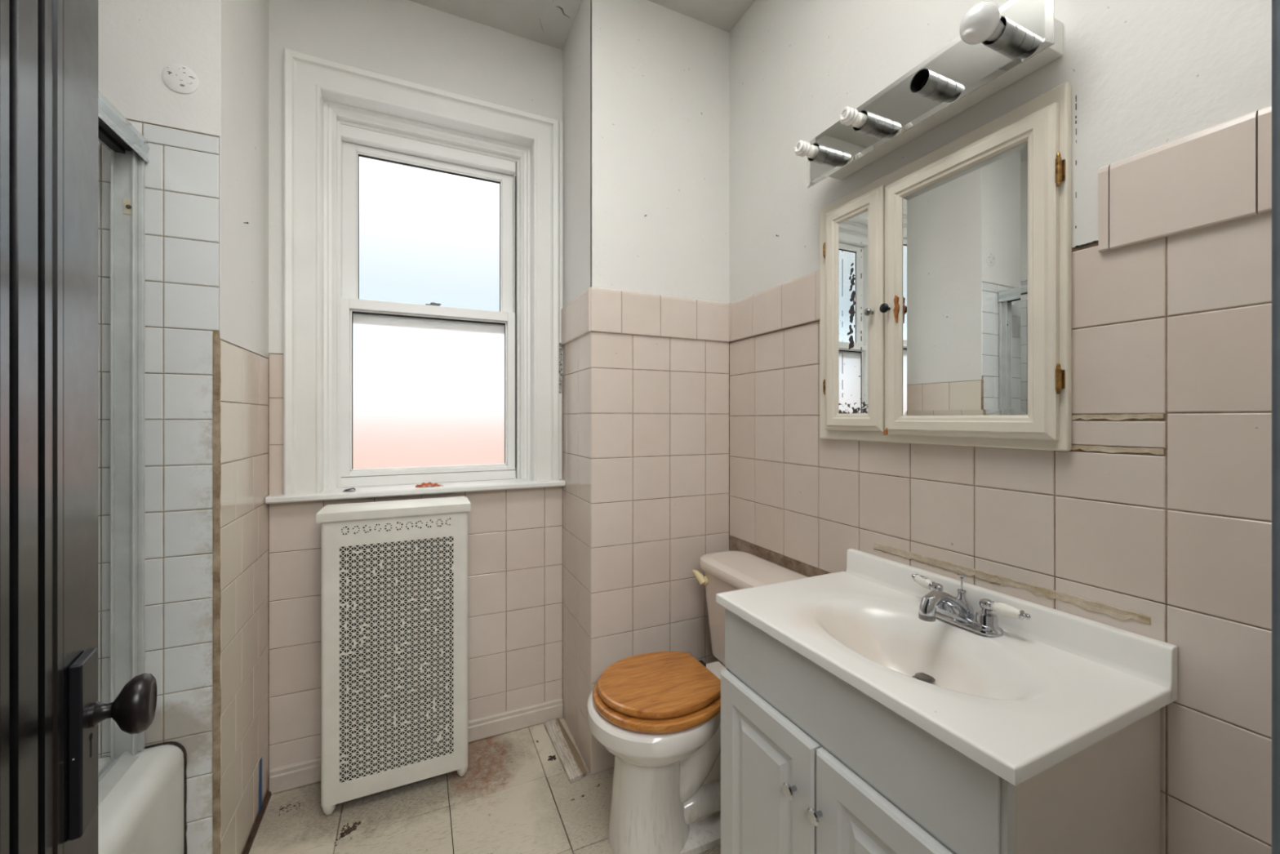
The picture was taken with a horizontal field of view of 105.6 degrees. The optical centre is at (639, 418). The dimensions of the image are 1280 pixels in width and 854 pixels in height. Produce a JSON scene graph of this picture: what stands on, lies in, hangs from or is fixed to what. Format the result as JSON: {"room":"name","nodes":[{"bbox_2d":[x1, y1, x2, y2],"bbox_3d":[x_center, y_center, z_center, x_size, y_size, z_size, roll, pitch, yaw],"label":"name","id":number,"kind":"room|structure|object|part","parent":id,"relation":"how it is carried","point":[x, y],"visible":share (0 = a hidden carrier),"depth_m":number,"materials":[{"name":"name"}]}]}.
{"room":"bathroom","nodes":[
{"label":"bathroom","id":0,"kind":"room"},
{"bbox_2d":[97,0,221,853],"bbox_3d":[-1.433,-0.140,1.049,0.868,2.680,0.124,0,0,-25],"label":"wall","id":1,"kind":"structure","parent":0,"point":[137,39],"depth_m":1.14,"materials":[{"name":"tile"}]},
{"bbox_2d":[97,89,149,805],"bbox_3d":[-0.872,0.055,0.484,0.061,1.408,1.372,0,0,-25],"label":"shower door frame","id":2,"kind":"object","parent":1,"relation":"attached to","point":[116,133],"visible":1,"depth_m":1.08,"materials":[{"name":"metal"}]},
{"bbox_2d":[161,63,199,93],"bbox_3d":[-1.081,-0.798,1.143,0.067,0.067,0.004,0,0,-25],"label":"disc","id":3,"kind":"object","parent":1,"relation":"attached to","point":[179,78],"visible":1,"depth_m":1.14,"materials":[{"name":"paint"}]},
{"bbox_2d":[218,0,268,853],"bbox_3d":[-1.156,-0.140,1.342,0.121,2.680,0.418,0,0,-25],"label":"wall","id":4,"kind":"structure","parent":0,"point":[244,24],"depth_m":1.34,"materials":[{"name":"paint"}]},
{"bbox_2d":[243,791,271,853],"bbox_3d":[-1.096,1.194,1.368,0.009,0.013,0.400,0,0,-25],"label":"trim","id":5,"kind":"structure","parent":4,"relation":"attached to","point":[260,815],"depth_m":1.42,"materials":[{"name":"brown wood"}]},
{"bbox_2d":[259,757,262,813],"bbox_3d":[-1.148,1.115,1.472,0.001,0.162,0.026,0,0,-25],"label":"tape","id":6,"kind":"object","parent":4,"relation":"attached to","point":[260,766],"visible":1,"depth_m":1.47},
{"bbox_2d":[267,0,563,791],"bbox_3d":[-0.541,-0.140,1.971,1.722,2.680,0.221,0,0,-25],"label":"wall","id":7,"kind":"structure","parent":0,"point":[515,637],"depth_m":1.78,"materials":[{"name":"tile"}]},
{"bbox_2d":[265,47,565,503],"bbox_3d":[-0.772,-0.459,1.806,0.959,1.452,0.210,0,0,-25],"label":"window","id":8,"kind":"structure","parent":7,"relation":"in","point":[381,398],"depth_m":1.80,"materials":[{"name":"white paint"}]},
{"bbox_2d":[342,488,355,491],"bbox_3d":[-0.974,0.239,1.628,0.040,0.011,0.024,0,0,-25],"label":"metal catch","id":9,"kind":"object","parent":8,"relation":"on","point":[349,489],"visible":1,"depth_m":1.63,"materials":[{"name":"silver metal"}]},
{"bbox_3d":[-0.802,-0.672,1.886,0.605,0.650,0.022,0,0,-25],"label":"sash","id":10,"kind":"part","parent":8,"relation":"part of","materials":[{"name":"white plastic"}]},
{"bbox_3d":[-0.790,-0.110,1.858,0.610,0.635,0.037,0,0,-25],"label":"sash","id":11,"kind":"part","parent":8,"relation":"part of","materials":[{"name":"white plastic"}]},
{"bbox_3d":[-0.793,-0.101,1.865,0.550,0.581,0.003,0,0,-25],"label":"pane","id":12,"kind":"part","parent":8,"relation":"part of","materials":[{"name":"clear glass"}]},
{"bbox_3d":[-0.797,-0.408,1.874,0.615,1.307,0.065,0,0,-25],"label":"frame","id":13,"kind":"part","parent":8,"relation":"part of","materials":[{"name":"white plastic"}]},
{"bbox_2d":[415,482,443,487],"bbox_3d":[-0.756,0.236,1.745,0.092,0.017,0.046,0,0,-25],"label":"dry leaf","id":14,"kind":"object","parent":8,"relation":"on","point":[428,484],"visible":1,"depth_m":1.73,"materials":[{"name":"orange plant"}]},
{"bbox_2d":[269,697,563,794],"bbox_3d":[-0.746,1.159,1.750,0.957,0.074,0.013,0,0,-25],"label":"baseboard","id":15,"kind":"structure","parent":7,"relation":"attached to","point":[289,776],"depth_m":1.82,"materials":[{"name":"white paint"}]},
{"bbox_2d":[248,717,720,853],"bbox_3d":[-0.506,1.260,0.972,2.489,0.121,2.228,0,0,-25],"label":"floor","id":16,"kind":"structure","parent":0,"point":[510,798],"depth_m":1.48,"materials":[{"name":"tile"}]},
{"bbox_2d":[97,741,186,853],"bbox_3d":[-1.104,0.977,0.378,0.703,0.446,1.376,0,0,-25],"label":"bathtub","id":17,"kind":"object","parent":16,"relation":"on","point":[144,812],"visible":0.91,"depth_m":1.03,"materials":[{"name":"ceramic"}]},
{"bbox_2d":[315,496,471,815],"bbox_3d":[-0.788,0.739,1.588,0.435,0.922,0.133,0,0,-25],"label":"radiator cover","id":18,"kind":"object","parent":16,"relation":"on","point":[394,573],"visible":1,"depth_m":1.54,"materials":[{"name":"white metal"}]},
{"bbox_3d":[-0.788,0.294,1.588,0.435,0.034,0.133,0,0,-25],"label":"lid","id":19,"kind":"part","parent":18,"relation":"part of","materials":[{"name":"white metal"}]},
{"bbox_2d":[339,536,453,783],"bbox_3d":[-0.763,0.748,1.540,0.324,0.717,0.001,0,0,-25],"label":"grille","id":20,"kind":"object","parent":18,"relation":"attached to","point":[397,593],"depth_m":1.54,"materials":[{"name":"white metal"}]},
{"bbox_2d":[278,740,599,845],"bbox_3d":[-0.429,1.198,1.600,1.376,0.002,0.414,0,0,-4],"label":"dirt","id":21,"kind":"object","parent":16,"relation":"on","point":[348,830],"visible":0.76,"depth_m":1.43,"materials":[{"name":"black soil"}]},
{"bbox_2d":[544,718,588,782],"bbox_3d":[-0.276,1.192,1.760,0.069,0.013,0.337,0,0,-27],"label":"wood board","id":22,"kind":"object","parent":16,"relation":"on","point":[573,765],"visible":1,"depth_m":1.73,"materials":[{"name":"beige wood"}]},
{"bbox_2d":[586,550,808,853],"bbox_3d":[0.162,0.838,1.460,0.651,0.722,0.448,0,0,-25],"label":"toilet","id":23,"kind":"object","parent":16,"relation":"on","point":[658,713],"visible":0.81,"depth_m":1.34,"materials":[{"name":"white ceramic"}]},
{"bbox_3d":[0.043,1.002,1.407,0.391,0.393,0.366,0,0,-25],"label":"bowl","id":24,"kind":"part","parent":23,"relation":"part of","materials":[{"name":"white ceramic"}]},
{"bbox_3d":[0.048,0.790,1.410,0.370,0.023,0.356,0,0,-25],"label":"seat","id":25,"kind":"part","parent":23,"relation":"part of","materials":[{"name":"brown wood"}]},
{"bbox_3d":[0.047,0.765,1.409,0.342,0.022,0.320,0,0,-25],"label":"lid","id":26,"kind":"part","parent":23,"relation":"part of","materials":[{"name":"brown wood"}]},
{"bbox_3d":[0.207,0.543,1.658,0.040,0.045,0.062,0,0,-25],"label":"flush handle","id":27,"kind":"part","parent":23,"relation":"part of","materials":[{"name":"beige plastic"}]},
{"bbox_3d":[0.368,0.661,1.553,0.187,0.294,0.418,0,0,-25],"label":"tank","id":28,"kind":"part","parent":23,"relation":"part of","materials":[{"name":"beige ceramic"}]},
{"bbox_3d":[0.365,0.497,1.553,0.204,0.040,0.448,0,0,-25],"label":"tank lid","id":29,"kind":"part","parent":23,"relation":"part of","materials":[{"name":"beige ceramic"}]},
{"bbox_2d":[720,608,1159,853],"bbox_3d":[0.502,0.824,0.963,0.456,0.752,0.610,0,0,-25],"label":"vanity cabinet","id":30,"kind":"object","parent":16,"relation":"on","point":[811,763],"visible":0.85,"depth_m":0.78,"materials":[{"name":"grey laminate"}]},
{"bbox_3d":[0.260,0.857,1.022,0.019,0.516,0.299,0,0,-25],"label":"door","id":31,"kind":"part","parent":30,"relation":"part of","materials":[{"name":"grey laminate"}]},
{"bbox_3d":[0.285,0.701,0.918,0.022,0.027,0.027,0,0,-25],"label":"knob","id":32,"kind":"part","parent":30,"relation":"part of","materials":[{"name":"silver metal"}]},
{"bbox_3d":[0.311,0.702,0.860,0.022,0.027,0.027,0,0,-25],"label":"knob","id":33,"kind":"part","parent":30,"relation":"part of","materials":[{"name":"silver metal"}]},
{"bbox_3d":[0.386,0.857,0.747,0.019,0.516,0.297,0,0,-25],"label":"door","id":34,"kind":"part","parent":30,"relation":"part of","materials":[{"name":"grey laminate"}]},
{"bbox_2d":[715,548,1177,786],"bbox_3d":[0.514,0.450,0.966,0.436,0.184,0.643,0,0,-25],"label":"sink","id":35,"kind":"object","parent":30,"relation":"in","point":[1020,703],"visible":0.97,"depth_m":0.85,"materials":[{"name":"ceramic"}]},
{"bbox_2d":[911,573,1031,636],"bbox_3d":[0.669,0.372,1.001,0.181,0.096,0.179,0,0,25],"label":"faucet","id":36,"kind":"object","parent":35,"relation":"on","point":[958,611],"visible":1,"depth_m":0.96,"materials":[{"name":"silver metal"}]},
{"bbox_3d":[0.634,0.365,1.085,0.025,0.024,0.044,0,0,-25],"label":"porcelain lever","id":37,"kind":"part","parent":36,"relation":"part of","materials":[{"name":"white ceramic"}]},
{"bbox_3d":[0.643,0.383,1.054,0.038,0.050,0.038,0,0,-25],"label":"handle","id":38,"kind":"part","parent":36,"relation":"part of","materials":[{"name":"silver metal"}]},
{"bbox_3d":[0.619,0.380,0.987,0.137,0.070,0.040,0,0,-25],"label":"spout","id":39,"kind":"part","parent":36,"relation":"part of","materials":[{"name":"silver metal"}]},
{"bbox_3d":[0.668,0.341,1.010,0.018,0.034,0.018,0,0,-25],"label":"lift rod","id":40,"kind":"part","parent":36,"relation":"part of","materials":[{"name":"silver metal"}]},
{"bbox_3d":[0.686,0.383,0.962,0.038,0.050,0.038,0,0,-25],"label":"handle","id":41,"kind":"part","parent":36,"relation":"part of","materials":[{"name":"silver metal"}]},
{"bbox_3d":[0.702,0.367,0.929,0.024,0.024,0.048,0,0,-25],"label":"porcelain lever","id":42,"kind":"part","parent":36,"relation":"part of","materials":[{"name":"white ceramic"}]},
{"bbox_3d":[0.653,0.824,0.706,0.395,0.752,0.016,0,0,-25],"label":"panel","id":43,"kind":"part","parent":30,"relation":"part of","materials":[{"name":"laminate"}]},
{"bbox_2d":[408,0,755,49],"bbox_3d":[-0.506,-1.529,0.972,2.489,0.102,2.228,0,0,-25],"label":"ceiling","id":44,"kind":"structure","parent":0,"point":[547,22],"depth_m":1.77,"materials":[{"name":"paint"}]},
{"bbox_2d":[560,0,729,774],"bbox_3d":[0.055,-0.140,1.935,0.668,2.680,0.382,0,0,-25],"label":"wall","id":45,"kind":"structure","parent":0,"point":[645,342],"depth_m":1.74,"materials":[{"name":"tile"}]},
{"bbox_2d":[728,0,1271,853],"bbox_3d":[0.713,-0.140,1.190,0.131,2.680,1.560,0,0,-25],"label":"wall","id":46,"kind":"structure","parent":0,"point":[1155,522],"depth_m":0.85,"materials":[{"name":"tile"}]},
{"bbox_2d":[793,0,1062,188],"bbox_3d":[0.574,-0.707,1.091,0.223,0.127,0.580,0,0,-25],"label":"vanity light","id":47,"kind":"object","parent":46,"relation":"attached to","point":[960,75],"depth_m":1.00,"materials":[{"name":"silver metal"}]},
{"bbox_3d":[0.441,-0.691,1.259,0.100,0.035,0.035,0,0,-25],"label":"light bulb","id":48,"kind":"part","parent":47,"relation":"part of","materials":[{"name":"white glass"}]},
{"bbox_3d":[0.462,-0.691,1.268,0.054,0.030,0.030,0,0,-25],"label":"bulb","id":49,"kind":"part","parent":47,"relation":"part of","materials":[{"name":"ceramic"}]},
{"bbox_3d":[0.502,-0.691,1.125,0.100,0.035,0.035,0,0,-25],"label":"light bulb","id":50,"kind":"part","parent":47,"relation":"part of","materials":[{"name":"white glass"}]},
{"bbox_3d":[0.523,-0.691,1.135,0.054,0.030,0.030,0,0,-25],"label":"bulb","id":51,"kind":"part","parent":47,"relation":"part of","materials":[{"name":"glass"}]},
{"bbox_2d":[853,111,867,130],"bbox_3d":[0.533,-0.691,1.139,0.044,0.040,0.040,0,0,-25],"label":"socket","id":52,"kind":"object","parent":47,"relation":"attached to","point":[865,127],"depth_m":1.13,"materials":[{"name":"white plastic"}]},
{"bbox_2d":[911,69,928,92],"bbox_3d":[0.594,-0.691,1.006,0.044,0.040,0.040,0,0,-25],"label":"socket","id":53,"kind":"object","parent":47,"relation":"attached to","point":[920,81],"depth_m":1.01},
{"bbox_3d":[0.619,-0.691,0.862,0.114,0.060,0.060,0,0,-25],"label":"light bulb","id":54,"kind":"part","parent":47,"relation":"part of","materials":[{"name":"white glass"}]},
{"bbox_2d":[983,17,1006,44],"bbox_3d":[0.653,-0.691,0.877,0.044,0.040,0.040,0,0,-25],"label":"socket","id":55,"kind":"object","parent":47,"relation":"attached to","point":[1002,40],"depth_m":0.87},
{"bbox_2d":[819,81,1071,451],"bbox_3d":[0.637,-0.276,1.146,0.062,0.672,0.598,0,0,-25],"label":"medicine cabinet","id":56,"kind":"object","parent":46,"relation":"attached to","point":[945,278],"visible":1,"depth_m":1.04,"materials":[{"name":"beige paint"}]},
{"bbox_2d":[838,210,867,413],"bbox_3d":[0.571,-0.275,1.302,0.003,0.526,0.098,0,0,-25],"label":"mirror","id":57,"kind":"object","parent":56,"relation":"attached to","point":[852,224],"depth_m":1.30,"materials":[{"name":"clear glass"}]},
{"bbox_3d":[0.569,-0.275,1.301,0.019,0.616,0.188,0,0,-25],"label":"door","id":58,"kind":"part","parent":56,"relation":"part of","materials":[{"name":"beige paint"}]},
{"bbox_3d":[0.579,-0.268,1.227,0.024,0.019,0.019,0,0,-25],"label":"knob","id":59,"kind":"part","parent":56,"relation":"part of","materials":[{"name":"silver metal"}]},
{"bbox_3d":[0.598,-0.268,1.185,0.024,0.023,0.023,0,0,-25],"label":"knob","id":60,"kind":"part","parent":56,"relation":"part of","materials":[{"name":"black metal"}]},
{"bbox_2d":[902,141,1027,415],"bbox_3d":[0.687,-0.268,1.049,0.003,0.526,0.266,0,0,-25],"label":"mirror","id":61,"kind":"object","parent":56,"relation":"attached to","point":[965,224],"depth_m":1.03,"materials":[{"name":"clear glass"}]},
{"bbox_3d":[0.684,-0.268,1.048,0.019,0.616,0.356,0,0,-25],"label":"door","id":62,"kind":"part","parent":56,"relation":"part of","materials":[{"name":"beige paint"}]},
{"bbox_2d":[845,548,1177,702],"bbox_3d":[0.703,0.400,1.046,0.027,0.086,0.631,0,0,-25],"label":"backsplash","id":63,"kind":"structure","parent":46,"relation":"attached to","point":[1146,658],"depth_m":0.89,"materials":[{"name":"ceramic"}]},
{"bbox_3d":[-0.068,-0.140,0.016,2.489,2.680,0.125,0,0,-25],"label":"wall","id":64,"kind":"structure","parent":0,"visible":0},
{"bbox_2d":[0,0,157,853],"bbox_3d":[-0.426,0.174,0.294,0.093,2.039,0.660,0,0,-35],"label":"door","id":65,"kind":"structure","parent":64,"relation":"in","point":[51,712],"depth_m":0.45,"materials":[{"name":"black wood"}]},
{"bbox_3d":[-0.449,-0.142,0.277,0.033,1.155,0.399,0,0,-35],"label":"panel","id":66,"kind":"part","parent":65,"relation":"part of","materials":[{"name":"black wood"}]},
{"bbox_3d":[-0.442,-0.142,0.281,0.020,1.215,0.460,0,0,-35],"label":"moulding","id":67,"kind":"part","parent":65,"relation":"part of","materials":[{"name":"black wood"}]},
{"bbox_3d":[-0.580,0.336,0.507,0.010,0.175,0.047,0,0,-35],"label":"lock plate","id":68,"kind":"part","parent":65,"relation":"part of","materials":[{"name":"black metal"}]},
{"bbox_3d":[-0.557,0.311,0.526,0.051,0.061,0.052,0,0,-25],"label":"knob","id":69,"kind":"part","parent":65,"relation":"part of","materials":[{"name":"brown metal"}]},
{"bbox_2d":[1271,0,1279,853],"bbox_3d":[0.082,0.160,0.081,0.728,2.080,0.130,0,0,-25],"label":"trim","id":70,"kind":"structure","parent":64,"relation":"attached to","point":[1275,3],"depth_m":0.28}
]}

